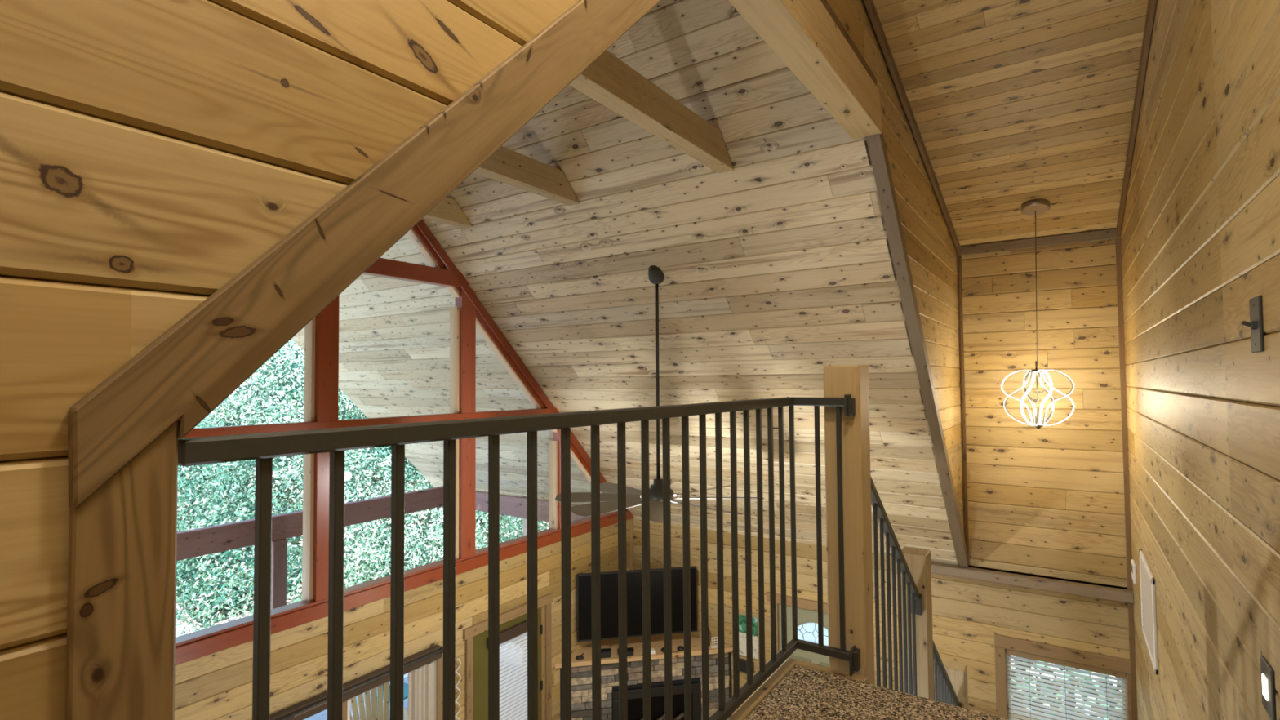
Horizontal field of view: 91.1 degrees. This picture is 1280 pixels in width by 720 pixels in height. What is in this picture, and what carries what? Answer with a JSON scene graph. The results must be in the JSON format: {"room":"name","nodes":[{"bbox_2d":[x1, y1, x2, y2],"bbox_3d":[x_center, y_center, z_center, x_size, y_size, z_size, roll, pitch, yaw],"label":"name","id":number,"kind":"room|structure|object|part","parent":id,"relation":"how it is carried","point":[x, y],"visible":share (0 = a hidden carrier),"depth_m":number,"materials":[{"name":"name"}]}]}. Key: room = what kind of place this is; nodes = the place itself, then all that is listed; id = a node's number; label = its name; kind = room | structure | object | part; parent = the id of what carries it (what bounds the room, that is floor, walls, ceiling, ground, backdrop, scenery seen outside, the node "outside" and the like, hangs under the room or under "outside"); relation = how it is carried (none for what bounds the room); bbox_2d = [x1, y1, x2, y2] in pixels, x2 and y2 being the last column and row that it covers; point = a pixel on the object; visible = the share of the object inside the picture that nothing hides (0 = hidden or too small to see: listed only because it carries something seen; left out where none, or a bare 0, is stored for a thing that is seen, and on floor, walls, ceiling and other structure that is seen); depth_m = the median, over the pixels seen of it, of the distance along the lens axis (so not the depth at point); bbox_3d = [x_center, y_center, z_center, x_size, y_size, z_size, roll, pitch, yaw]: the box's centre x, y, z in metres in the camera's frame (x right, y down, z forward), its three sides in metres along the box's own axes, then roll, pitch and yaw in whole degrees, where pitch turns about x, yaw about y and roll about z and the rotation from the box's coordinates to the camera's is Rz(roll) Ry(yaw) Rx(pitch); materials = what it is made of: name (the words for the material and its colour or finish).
{"room":"loft landing","nodes":[
{"label":"loft landing","id":0,"kind":"room"},
{"bbox_2d":[174,519,629,719],"bbox_3d":[-2.888,3.728,5.741,0.120,2.890,9.840,-2,-2,34],"label":"wall","id":1,"kind":"structure","parent":0,"point":[217,686],"depth_m":6.14,"materials":[{"name":"brown wood"}]},
{"bbox_2d":[269,644,443,719],"bbox_3d":[-2.878,4.090,5.639,0.190,2.160,2.660,-2,-2,34],"label":"door","id":2,"kind":"structure","parent":1,"relation":"in","point":[301,705],"depth_m":5.97,"materials":[{"name":"brown wood"}]},
{"bbox_3d":[-2.790,4.180,5.820,0.070,1.990,0.158,-2,-2,34],"label":"frame","id":3,"kind":"part","parent":2,"relation":"part of","materials":[{"name":"white paint"}]},
{"bbox_2d":[279,646,443,719],"bbox_3d":[-2.664,3.042,5.790,0.058,0.060,2.120,-2,-2,34],"label":"curtain rod","id":4,"kind":"object","parent":2,"relation":"attached to","point":[308,708],"visible":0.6,"depth_m":5.82,"materials":[{"name":"brown metal"}]},
{"bbox_3d":[-2.903,4.136,5.655,0.070,2.070,2.480,-2,-2,34],"label":"frame","id":5,"kind":"part","parent":2,"relation":"part of","materials":[{"name":"brown wood"}]},
{"bbox_2d":[408,659,436,719],"bbox_3d":[-2.248,4.124,6.480,0.059,1.900,0.340,-2,-2,34],"label":"curtain","id":6,"kind":"object","parent":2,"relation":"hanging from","point":[422,682],"visible":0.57,"depth_m":6.52,"materials":[{"name":"beige fabric"}]},
{"bbox_3d":[-2.903,4.125,5.655,0.130,2.090,2.660,-2,-2,34],"label":"casing","id":7,"kind":"part","parent":2,"relation":"part of","materials":[{"name":"brown wood"}]},
{"bbox_2d":[175,219,634,665],"bbox_3d":[-2.907,-0.039,5.833,0.200,4.857,9.690,-2,-2,34],"label":"window","id":8,"kind":"structure","parent":1,"relation":"in","point":[321,388],"depth_m":6.49,"materials":[{"name":"brown wood"}]},
{"bbox_3d":[-2.876,2.245,5.746,0.170,0.155,9.690,-2,-2,34],"label":"sill","id":9,"kind":"part","parent":8,"relation":"part of","materials":[{"name":"red wood"}]},
{"bbox_3d":[-1.561,0.016,7.753,0.095,4.857,4.784,-2,-2,34],"label":"rake frame","id":10,"kind":"part","parent":8,"relation":"part of","materials":[{"name":"red wood"}]},
{"bbox_2d":[455,657,461,719],"bbox_3d":[-2.006,4.051,6.862,0.056,1.563,0.106,-2,-2,34],"label":"wall ornament","id":11,"kind":"object","parent":1,"relation":"attached to","point":[458,659],"visible":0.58,"depth_m":6.89,"materials":[{"name":"white paint"}]},
{"bbox_2d":[462,592,553,719],"bbox_3d":[-1.586,4.126,7.584,0.140,2.200,1.450,-2,-2,34],"label":"door","id":12,"kind":"structure","parent":1,"relation":"in","point":[476,672],"depth_m":7.42,"materials":[{"name":"brown wood"}]},
{"bbox_2d":[486,619,527,719],"bbox_3d":[-1.527,4.096,7.575,0.058,1.720,0.800,-2,-2,34],"label":"door blind","id":13,"kind":"object","parent":12,"relation":"attached to","point":[518,630],"visible":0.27,"depth_m":7.59,"materials":[{"name":"white paint"}]},
{"bbox_2d":[629,518,633,570],"bbox_3d":[-0.127,3.871,9.654,0.040,2.830,0.050,-2,-2,34],"label":"trim","id":14,"kind":"structure","parent":1,"relation":"attached to","point":[631,542],"depth_m":9.67,"materials":[{"name":"brown wood"}]},
{"bbox_2d":[577,565,697,641],"bbox_3d":[-0.027,3.361,8.674,1.683,0.900,0.054,0,-2,-11],"label":"television","id":15,"kind":"object","parent":1,"relation":"attached to","point":[609,580],"visible":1,"depth_m":8.64,"materials":[{"name":"black plastic"}]},
{"bbox_2d":[291,233,591,505],"bbox_3d":[-3.355,0.150,9.356,4.530,5.357,5.356,-2,-2,34],"label":"ceiling","id":16,"kind":"structure","parent":0,"point":[394,334],"depth_m":9.09,"materials":[{"name":"brown wood"}]},
{"bbox_2d":[0,0,964,719],"bbox_3d":[0.868,-0.178,3.189,0.140,4.822,9.860,-2,-2,34],"label":"wall","id":17,"kind":"structure","parent":0,"point":[152,151],"depth_m":0.85,"materials":[{"name":"brown wood"}]},
{"bbox_2d":[64,420,178,719],"bbox_3d":[-0.646,0.631,0.780,0.018,1.145,0.110,-2,-2,34],"label":"timber post","id":18,"kind":"object","parent":17,"relation":"attached to","point":[122,606],"visible":0.9,"depth_m":0.79,"materials":[{"name":"brown wood"}]},
{"bbox_2d":[67,0,660,509],"bbox_3d":[0.092,-1.278,1.947,0.026,2.978,2.785,-2,-2,34],"label":"diagonal timber","id":19,"kind":"object","parent":17,"relation":"attached to","point":[184,374],"visible":1,"depth_m":0.99,"materials":[{"name":"brown wood"}]},
{"bbox_2d":[728,657,866,719],"bbox_3d":[-0.440,1.366,0.829,0.330,0.264,4.360,-2,-2,34],"label":"trim","id":20,"kind":"structure","parent":17,"relation":"attached to","point":[773,681],"depth_m":2.53,"materials":[{"name":"brown wood"}]},
{"bbox_2d":[820,0,876,86],"bbox_3d":[1.078,-1.838,3.464,0.026,0.105,1.710,-2,-2,34],"label":"trim","id":21,"kind":"structure","parent":17,"relation":"attached to","point":[825,3],"depth_m":3.63,"materials":[{"name":"brown wood"}]},
{"bbox_2d":[862,0,960,253],"bbox_3d":[2.377,-1.873,5.346,0.030,1.195,4.698,-2,-2,34],"label":"trim","id":22,"kind":"structure","parent":17,"relation":"attached to","point":[869,5],"depth_m":4.93,"materials":[{"name":"brown wood"}]},
{"bbox_2d":[865,128,968,568],"bbox_3d":[2.567,0.361,5.582,0.090,3.949,3.929,-2,-2,34],"label":"trim","id":23,"kind":"structure","parent":17,"relation":"attached to","point":[876,143],"depth_m":5.09,"materials":[{"name":"brown wood"}]},
{"bbox_2d":[422,0,959,564],"bbox_3d":[0.449,-0.089,6.635,4.590,5.127,5.126,-2,-2,34],"label":"ceiling","id":24,"kind":"structure","parent":0,"point":[776,267],"depth_m":5.71,"materials":[{"name":"brown wood"}]},
{"bbox_2d":[423,196,472,228],"bbox_3d":[-2.410,-1.507,5.519,0.130,0.230,2.284,-2,-2,34],"label":"ceiling beam","id":25,"kind":"structure","parent":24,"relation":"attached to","point":[447,211],"depth_m":6.20,"materials":[{"name":"brown wood"}]},
{"bbox_2d":[555,265,764,523],"bbox_3d":[0.163,0.260,5.834,1.879,2.280,1.879,-2,-2,34],"label":"ceiling fan","id":26,"kind":"object","parent":24,"relation":"hanging from","point":[609,499],"visible":0.71,"depth_m":5.80,"materials":[{"name":"brown metal"}]},
{"bbox_3d":[-0.367,1.280,5.839,0.840,0.059,0.206,-1,-2,4],"label":"blade","id":27,"kind":"part","parent":26,"relation":"part of","materials":[{"name":"brown wood"}]},
{"bbox_3d":[-0.237,1.265,5.447,0.840,0.059,0.206,1,-3,-41],"label":"blade","id":28,"kind":"part","parent":26,"relation":"part of","materials":[{"name":"brown wood"}]},
{"bbox_3d":[-0.181,1.291,6.208,0.206,0.059,0.840,1,-3,-41],"label":"blade","id":29,"kind":"part","parent":26,"relation":"part of","materials":[{"name":"brown wood"}]},
{"bbox_3d":[0.132,1.256,5.261,0.206,0.059,0.840,-1,-2,4],"label":"blade","id":30,"kind":"part","parent":26,"relation":"part of","materials":[{"name":"wood"}]},
{"bbox_3d":[0.580,1.283,6.152,0.840,0.059,0.206,1,-3,-41],"label":"blade","id":31,"kind":"part","parent":26,"relation":"part of","materials":[{"name":"brown wood"}]},
{"bbox_3d":[0.524,1.257,5.391,0.206,0.059,0.840,1,-3,-41],"label":"blade","id":32,"kind":"part","parent":26,"relation":"part of","materials":[{"name":"wood"}]},
{"bbox_3d":[0.710,1.268,5.760,0.840,0.059,0.206,-1,-2,4],"label":"blade","id":33,"kind":"part","parent":26,"relation":"part of","materials":[{"name":"brown wood"}]},
{"bbox_2d":[744,665,1009,719],"bbox_3d":[0.057,1.351,0.466,1.480,0.260,4.320,-2,-2,34],"label":"floor","id":34,"kind":"structure","parent":0,"point":[804,693],"depth_m":2.33,"materials":[{"name":"beige carpet"}]},
{"bbox_2d":[177,394,860,719],"bbox_3d":[0.133,0.689,1.726,0.285,1.140,2.332,-2,-2,34],"label":"guard rail","id":35,"kind":"object","parent":34,"relation":"on","point":[261,447],"visible":0.99,"depth_m":1.50,"materials":[{"name":"brown metal"}]},
{"bbox_3d":[0.113,0.150,1.744,0.260,0.036,2.313,-2,-2,34],"label":"rail","id":36,"kind":"part","parent":35,"relation":"part of","materials":[{"name":"brown metal"}]},
{"bbox_3d":[0.122,1.192,1.704,0.255,0.032,2.308,-2,-2,34],"label":"rail","id":37,"kind":"part","parent":35,"relation":"part of","materials":[{"name":"brown metal"}]},
{"bbox_2d":[632,239,1129,719],"bbox_3d":[2.454,1.940,8.086,6.270,6.540,0.120,-2,-2,34],"label":"wall","id":38,"kind":"structure","parent":0,"point":[1048,500],"depth_m":6.85,"materials":[{"name":"brown wood"}]},
{"bbox_2d":[739,657,754,674],"bbox_3d":[1.455,4.197,8.594,0.210,0.160,0.056,-2,-2,34],"label":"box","id":39,"kind":"object","parent":38,"relation":"attached to","point":[743,663],"visible":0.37,"depth_m":8.59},
{"bbox_3d":[1.441,4.196,8.573,0.200,0.150,0.006,-2,-2,34],"label":"lid","id":40,"kind":"part","parent":39,"relation":"part of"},
{"bbox_2d":[738,613,757,635],"bbox_3d":[1.462,3.638,8.631,0.330,0.240,0.010,-2,-2,34],"label":"print","id":41,"kind":"object","parent":38,"relation":"attached to","point":[742,618],"visible":0.44,"depth_m":8.64},
{"bbox_2d":[738,631,758,658],"bbox_3d":[1.458,3.915,8.629,0.350,0.305,0.007,-2,-2,34],"label":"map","id":42,"kind":"object","parent":38,"relation":"attached to","point":[742,636],"visible":0.56,"depth_m":8.63},
{"bbox_2d":[766,591,828,674],"bbox_3d":[2.259,4.163,8.097,1.260,2.100,0.105,-2,-2,34],"label":"door","id":43,"kind":"structure","parent":38,"relation":"in","point":[807,610],"depth_m":8.20,"materials":[{"name":"brown wood"}]},
{"bbox_3d":[2.269,4.223,8.091,0.720,0.680,0.012,-2,-2,34],"label":"panel","id":44,"kind":"part","parent":43,"relation":"part of","materials":[{"name":"wood"}]},
{"bbox_3d":[2.265,3.539,8.117,0.584,0.314,0.024,-2,-2,34],"label":"glass frame","id":45,"kind":"part","parent":43,"relation":"part of","materials":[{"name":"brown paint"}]},
{"bbox_3d":[2.281,3.539,8.140,0.560,0.290,0.001,-2,-2,34],"label":"glass pane","id":46,"kind":"part","parent":43,"relation":"part of","materials":[{"name":"clear glass"}]},
{"bbox_2d":[958,255,968,564],"bbox_3d":[3.705,0.553,7.184,0.030,3.530,0.035,-2,-2,34],"label":"trim","id":47,"kind":"structure","parent":38,"relation":"attached to","point":[959,256],"depth_m":7.17,"materials":[{"name":"brown wood"}]},
{"bbox_2d":[895,560,1133,604],"bbox_3d":[3.991,2.392,6.882,2.240,0.100,0.120,-2,-2,34],"label":"trim","id":48,"kind":"structure","parent":38,"relation":"attached to","point":[1005,578],"depth_m":6.67,"materials":[{"name":"brown wood"}]},
{"bbox_2d":[958,228,1120,255],"bbox_3d":[4.294,-1.275,6.831,1.490,0.100,0.040,-2,-2,34],"label":"trim","id":49,"kind":"structure","parent":38,"relation":"attached to","point":[1108,234],"depth_m":6.78,"materials":[{"name":"brown wood"}]},
{"bbox_2d":[994,634,1132,719],"bbox_3d":[4.470,3.810,6.633,1.220,1.570,0.145,-2,-2,34],"label":"window","id":50,"kind":"structure","parent":38,"relation":"in","point":[1002,642],"depth_m":6.70,"materials":[{"name":"brown wood"}]},
{"bbox_2d":[1006,648,1126,719],"bbox_3d":[4.480,3.804,6.612,1.040,1.280,0.052,-2,-2,34],"label":"window blind","id":51,"kind":"object","parent":50,"relation":"attached to","point":[1091,668],"visible":0.97,"depth_m":6.64,"materials":[{"name":"white plastic"}]},
{"bbox_2d":[872,0,1148,246],"bbox_3d":[2.967,-2.052,4.915,1.690,1.379,5.024,-2,-2,34],"label":"ceiling","id":52,"kind":"structure","parent":0,"point":[1013,103],"depth_m":4.80,"materials":[{"name":"brown wood"}]},
{"bbox_2d":[1000,199,1074,429],"bbox_3d":[3.887,-0.444,6.176,0.598,2.241,0.598,-2,-2,34],"label":"pendant light","id":53,"kind":"object","parent":52,"relation":"hanging from","point":[1034,206],"visible":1,"depth_m":6.14,"materials":[{"name":"silver metal"}]},
{"bbox_3d":[3.893,0.343,6.149,0.140,0.665,0.140,-2,-2,34],"label":"stem","id":54,"kind":"part","parent":53,"relation":"part of","materials":[{"name":"silver metal"}]},
{"bbox_3d":[3.900,-0.701,6.175,0.032,1.563,0.008,-2,-2,34],"label":"cord","id":55,"kind":"part","parent":53,"relation":"part of","materials":[{"name":"silver metal"}]},
{"bbox_2d":[1120,0,1279,719],"bbox_3d":[2.247,1.165,2.273,0.120,7.691,9.960,-2,-2,34],"label":"wall","id":56,"kind":"structure","parent":0,"point":[1200,232],"depth_m":2.67,"materials":[{"name":"brown wood"}]},
{"bbox_2d":[1115,237,1137,719],"bbox_3d":[4.922,1.939,6.316,0.045,6.380,0.045,-2,-2,34],"label":"trim","id":57,"kind":"structure","parent":56,"relation":"attached to","point":[1117,241],"depth_m":6.33,"materials":[{"name":"brown wood"}]},
{"bbox_2d":[1131,559,1137,584],"bbox_3d":[4.689,2.009,5.958,0.027,0.180,0.220,-2,-2,34],"label":"thermostat","id":58,"kind":"object","parent":56,"relation":"attached to","point":[1134,576],"visible":1,"depth_m":5.88,"materials":[{"name":"white paint"}]},
{"bbox_2d":[1116,0,1156,235],"bbox_3d":[3.389,-1.943,4.236,0.030,1.243,5.396,-2,-2,34],"label":"trim","id":59,"kind":"structure","parent":56,"relation":"attached to","point":[1152,4],"depth_m":4.47,"materials":[{"name":"brown wood"}]},
{"bbox_2d":[1138,549,1158,675],"bbox_3d":[3.994,1.939,4.933,0.020,0.680,0.980,-2,-2,34],"label":"air vent","id":60,"kind":"object","parent":56,"relation":"in","point":[1148,584],"visible":1,"depth_m":4.82,"materials":[{"name":"white paint"}]},
{"bbox_2d":[1240,295,1264,352],"bbox_3d":[1.885,-0.108,1.939,0.036,0.170,0.120,-2,-2,34],"label":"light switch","id":61,"kind":"object","parent":56,"relation":"attached to","point":[1255,323],"visible":1,"depth_m":1.91,"materials":[{"name":"brown metal"}]},
{"bbox_3d":[1.897,-0.109,1.931,0.008,0.170,0.120,-2,-2,34],"label":"plate","id":62,"kind":"part","parent":61,"relation":"part of","materials":[{"name":"brown metal"}]},
{"bbox_2d":[1260,655,1275,719],"bbox_3d":[1.929,1.009,1.931,0.012,0.155,0.130,-2,-2,34],"label":"night light","id":63,"kind":"object","parent":56,"relation":"attached to","point":[1268,683],"visible":1,"depth_m":1.91,"materials":[{"name":"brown plastic"}]},
{"bbox_3d":[-2.436,-0.212,2.397,4.590,5.127,5.126,-2,-2,34],"label":"ceiling","id":64,"kind":"structure","parent":0,"visible":0},
{"bbox_2d":[473,146,579,205],"bbox_3d":[-1.232,-1.544,4.719,0.130,0.230,2.284,-2,-2,34],"label":"ceiling beam","id":65,"kind":"structure","parent":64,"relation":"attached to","point":[506,166],"depth_m":5.10,"materials":[{"name":"brown wood"}]},
{"bbox_2d":[568,50,733,173],"bbox_3d":[0.021,-1.583,3.867,0.130,0.230,2.284,-2,-2,34],"label":"ceiling beam","id":66,"kind":"structure","parent":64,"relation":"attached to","point":[609,81],"depth_m":3.86,"materials":[{"name":"brown wood"}]},
{"bbox_2d":[728,0,882,139],"bbox_3d":[0.860,-1.652,3.228,0.190,0.270,2.337,-2,-2,34],"label":"ceiling beam","id":67,"kind":"structure","parent":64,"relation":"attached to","point":[803,34],"depth_m":3.25,"materials":[{"name":"brown wood"}]},
{"bbox_3d":[-0.317,5.135,3.932,6.390,0.112,10.010,-2,-2,34],"label":"floor","id":68,"kind":"structure","parent":0,"visible":0},
{"bbox_2d":[555,632,733,719],"bbox_3d":[0.128,4.643,8.436,1.790,1.322,1.790,-2,-2,34],"label":"fireplace","id":69,"kind":"object","parent":68,"relation":"on","point":[581,669],"visible":0.61,"depth_m":8.50,"materials":[{"name":"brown stone"}]},
{"bbox_2d":[575,653,583,659],"bbox_3d":[-0.801,3.949,8.370,0.105,0.076,0.070,0,-2,-11],"label":"game controller","id":70,"kind":"object","parent":69,"relation":"on","point":[578,657],"visible":1,"depth_m":8.35,"materials":[{"name":"black plastic"}]},
{"bbox_2d":[600,648,611,658],"bbox_3d":[-0.498,3.943,8.428,0.220,0.086,0.110,0,-2,-11],"label":"box","id":71,"kind":"object","parent":69,"relation":"on","point":[606,652],"visible":0.58,"depth_m":8.39,"materials":[{"name":"black plastic"}]},
{"bbox_2d":[617,647,634,656],"bbox_3d":[-0.192,3.952,8.486,0.220,0.069,0.110,0,-2,-11],"label":"box","id":72,"kind":"object","parent":69,"relation":"on","point":[630,651],"visible":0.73,"depth_m":8.45,"materials":[{"name":"black plastic"}]},
{"bbox_2d":[555,632,733,668],"bbox_3d":[0.123,4.010,8.454,1.785,0.055,1.785,-2,-2,34],"label":"mantel shelf","id":73,"kind":"object","parent":69,"relation":"attached to","point":[657,642],"depth_m":8.64,"materials":[{"name":"brown wood"}]},
{"bbox_2d":[641,647,655,653],"bbox_3d":[0.113,3.966,8.544,0.175,0.040,0.109,0,-2,-14],"label":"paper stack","id":74,"kind":"object","parent":69,"relation":"on","point":[652,651],"visible":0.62,"depth_m":8.52,"materials":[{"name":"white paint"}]},
{"bbox_3d":[0.232,4.894,8.495,0.980,0.700,0.010,0,-2,-11],"label":"firebox glass","id":75,"kind":"part","parent":69,"relation":"part of","materials":[{"name":"black glass"}]},
{"bbox_2d":[676,645,684,651],"bbox_3d":[0.558,3.963,8.628,0.100,0.045,0.100,-2,-2,34],"label":"round dish","id":76,"kind":"object","parent":69,"relation":"on","point":[680,648],"visible":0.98,"depth_m":8.60,"materials":[{"name":"black plastic"}]},
{"bbox_2d":[710,636,717,648],"bbox_3d":[1.058,3.917,8.725,0.150,0.134,0.060,0,-2,-11],"label":"holder","id":77,"kind":"object","parent":69,"relation":"on","point":[714,640],"visible":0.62,"depth_m":8.72,"materials":[{"name":"white paint"}]},
{"bbox_3d":[2.747,3.299,4.089,1.200,3.589,4.784,-2,-2,34],"label":"staircase","id":78,"kind":"structure","parent":68,"relation":"on","visible":0},
{"bbox_2d":[823,364,875,684],"bbox_3d":[0.901,0.908,2.696,0.155,1.767,0.145,-2,-2,34],"label":"newel post","id":79,"kind":"object","parent":78,"relation":"attached to","point":[839,381],"visible":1,"depth_m":2.64,"materials":[{"name":"brown wood"}]},
{"bbox_2d":[870,475,922,696],"bbox_3d":[1.304,1.393,3.229,0.060,1.916,1.219,-2,-2,34],"label":"stair rail","id":80,"kind":"object","parent":79,"relation":"attached to","point":[914,602],"visible":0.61,"depth_m":3.25,"materials":[{"name":"brown metal"}]},
{"bbox_3d":[1.298,0.919,3.243,0.040,0.968,1.212,-2,-2,34],"label":"handrail","id":81,"kind":"part","parent":80,"relation":"part of","materials":[{"name":"brown metal"}]},
{"bbox_2d":[900,546,933,700],"bbox_3d":[1.680,2.238,3.780,0.155,2.160,0.145,-2,-2,34],"label":"newel post","id":82,"kind":"object","parent":78,"relation":"attached to","point":[917,560],"visible":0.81,"depth_m":3.73,"materials":[{"name":"brown wood"}]},
{"bbox_2d":[943,660,968,708],"bbox_3d":[2.505,3.437,4.938,0.155,2.030,0.145,-2,-2,34],"label":"newel post","id":83,"kind":"object","parent":78,"relation":"attached to","point":[957,673],"visible":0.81,"depth_m":4.90,"materials":[{"name":"brown wood"}]},
{"bbox_2d":[933,640,961,706],"bbox_3d":[2.109,2.636,4.357,0.060,1.976,1.289,-2,-2,34],"label":"stair rail","id":84,"kind":"object","parent":83,"relation":"attached to","point":[944,689],"visible":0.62,"depth_m":4.34,"materials":[{"name":"brown metal"}]},
{"label":"outside","id":85,"kind":"structure","parent":0,"visible":0},
{"bbox_2d":[175,351,1122,719],"bbox_3d":[-2.527,-5.417,32.125,80.000,25.099,110.000,-2,-2,34],"label":"ground","id":86,"kind":"structure","parent":85,"point":[182,625],"depth_m":15.84,"materials":[{"name":"green plant"}]},
{"bbox_2d":[175,338,549,635],"bbox_3d":[-9.348,-0.913,29.030,25.767,18.121,30.790,-2,-2,34],"label":"foliage","id":87,"kind":"object","parent":86,"relation":"on","point":[278,383],"visible":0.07,"depth_m":17.60,"materials":[{"name":"green plant"}]},
{"bbox_2d":[368,447,375,473],"bbox_3d":[-9.767,-0.261,22.301,0.190,9.010,0.903,-2,-2,34],"label":"trunk","id":88,"kind":"object","parent":86,"relation":"on","point":[372,447],"visible":0.02,"depth_m":22.36,"materials":[{"name":"grey plant"}]},
{"bbox_2d":[1010,655,1122,719],"bbox_3d":[6.588,3.040,13.120,14.766,8.783,8.746,-2,-2,37],"label":"foliage","id":89,"kind":"object","parent":86,"relation":"on","point":[1013,655],"visible":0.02,"depth_m":9.95,"materials":[{"name":"green plant"}]},
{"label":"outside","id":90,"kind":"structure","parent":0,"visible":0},
{"bbox_2d":[303,658,527,719],"bbox_3d":[-4.750,5.349,6.913,4.300,0.200,9.760,-2,-2,34],"label":"porch deck","id":91,"kind":"object","parent":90,"point":[322,715],"visible":0.01,"depth_m":9.77,"materials":[{"name":"white"}]},
{"bbox_2d":[271,538,287,608],"bbox_3d":[-5.448,4.035,9.398,0.200,2.670,0.200,-2,-2,34],"label":"porch post","id":92,"kind":"object","parent":91,"relation":"on","point":[279,548],"visible":0.28,"depth_m":9.36,"materials":[{"name":"brown wood"}]},
{"bbox_2d":[350,681,408,719],"bbox_3d":[-3.550,4.797,8.312,0.840,1.062,0.986,1,-2,-36],"label":"chair","id":93,"kind":"object","parent":91,"relation":"on","point":[377,703],"visible":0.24,"depth_m":8.52,"materials":[{"name":"brown wood"}]},
{"bbox_3d":[-3.194,4.739,8.437,0.120,0.020,0.760,1,-2,-36],"label":"arm","id":94,"kind":"part","parent":93,"relation":"part of","materials":[{"name":"white wood"}]},
{"bbox_2d":[376,682,408,714],"bbox_3d":[-3.609,4.801,9.255,0.618,1.038,0.470,-2,-2,34],"label":"patio chair","id":95,"kind":"object","parent":91,"relation":"on","point":[406,685],"visible":0.08,"depth_m":9.18,"materials":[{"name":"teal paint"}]},
{"bbox_3d":[-3.543,4.883,9.208,0.460,0.030,0.470,-2,-2,34],"label":"seat","id":96,"kind":"part","parent":95,"relation":"part of","materials":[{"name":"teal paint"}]},
{"bbox_2d":[522,518,527,675],"bbox_3d":[-1.899,4.053,10.758,0.160,2.670,0.160,-2,-2,34],"label":"porch post","id":97,"kind":"object","parent":91,"relation":"on","point":[524,520],"visible":0.14,"depth_m":10.73,"materials":[{"name":"paint"}]},
{"bbox_2d":[475,491,591,522],"bbox_3d":[-1.980,2.552,10.868,4.020,0.340,0.140,-2,-2,34],"label":"beam","id":98,"kind":"structure","parent":97,"relation":"on","point":[515,506],"depth_m":10.90,"materials":[{"name":"brown wood"}]},
{"bbox_2d":[176,485,443,560],"bbox_3d":[-6.405,2.480,8.062,0.140,0.360,9.660,-2,-2,34],"label":"beam","id":99,"kind":"structure","parent":98,"relation":"attached to","point":[197,542],"depth_m":9.45,"materials":[{"name":"brown wood"}]}
]}

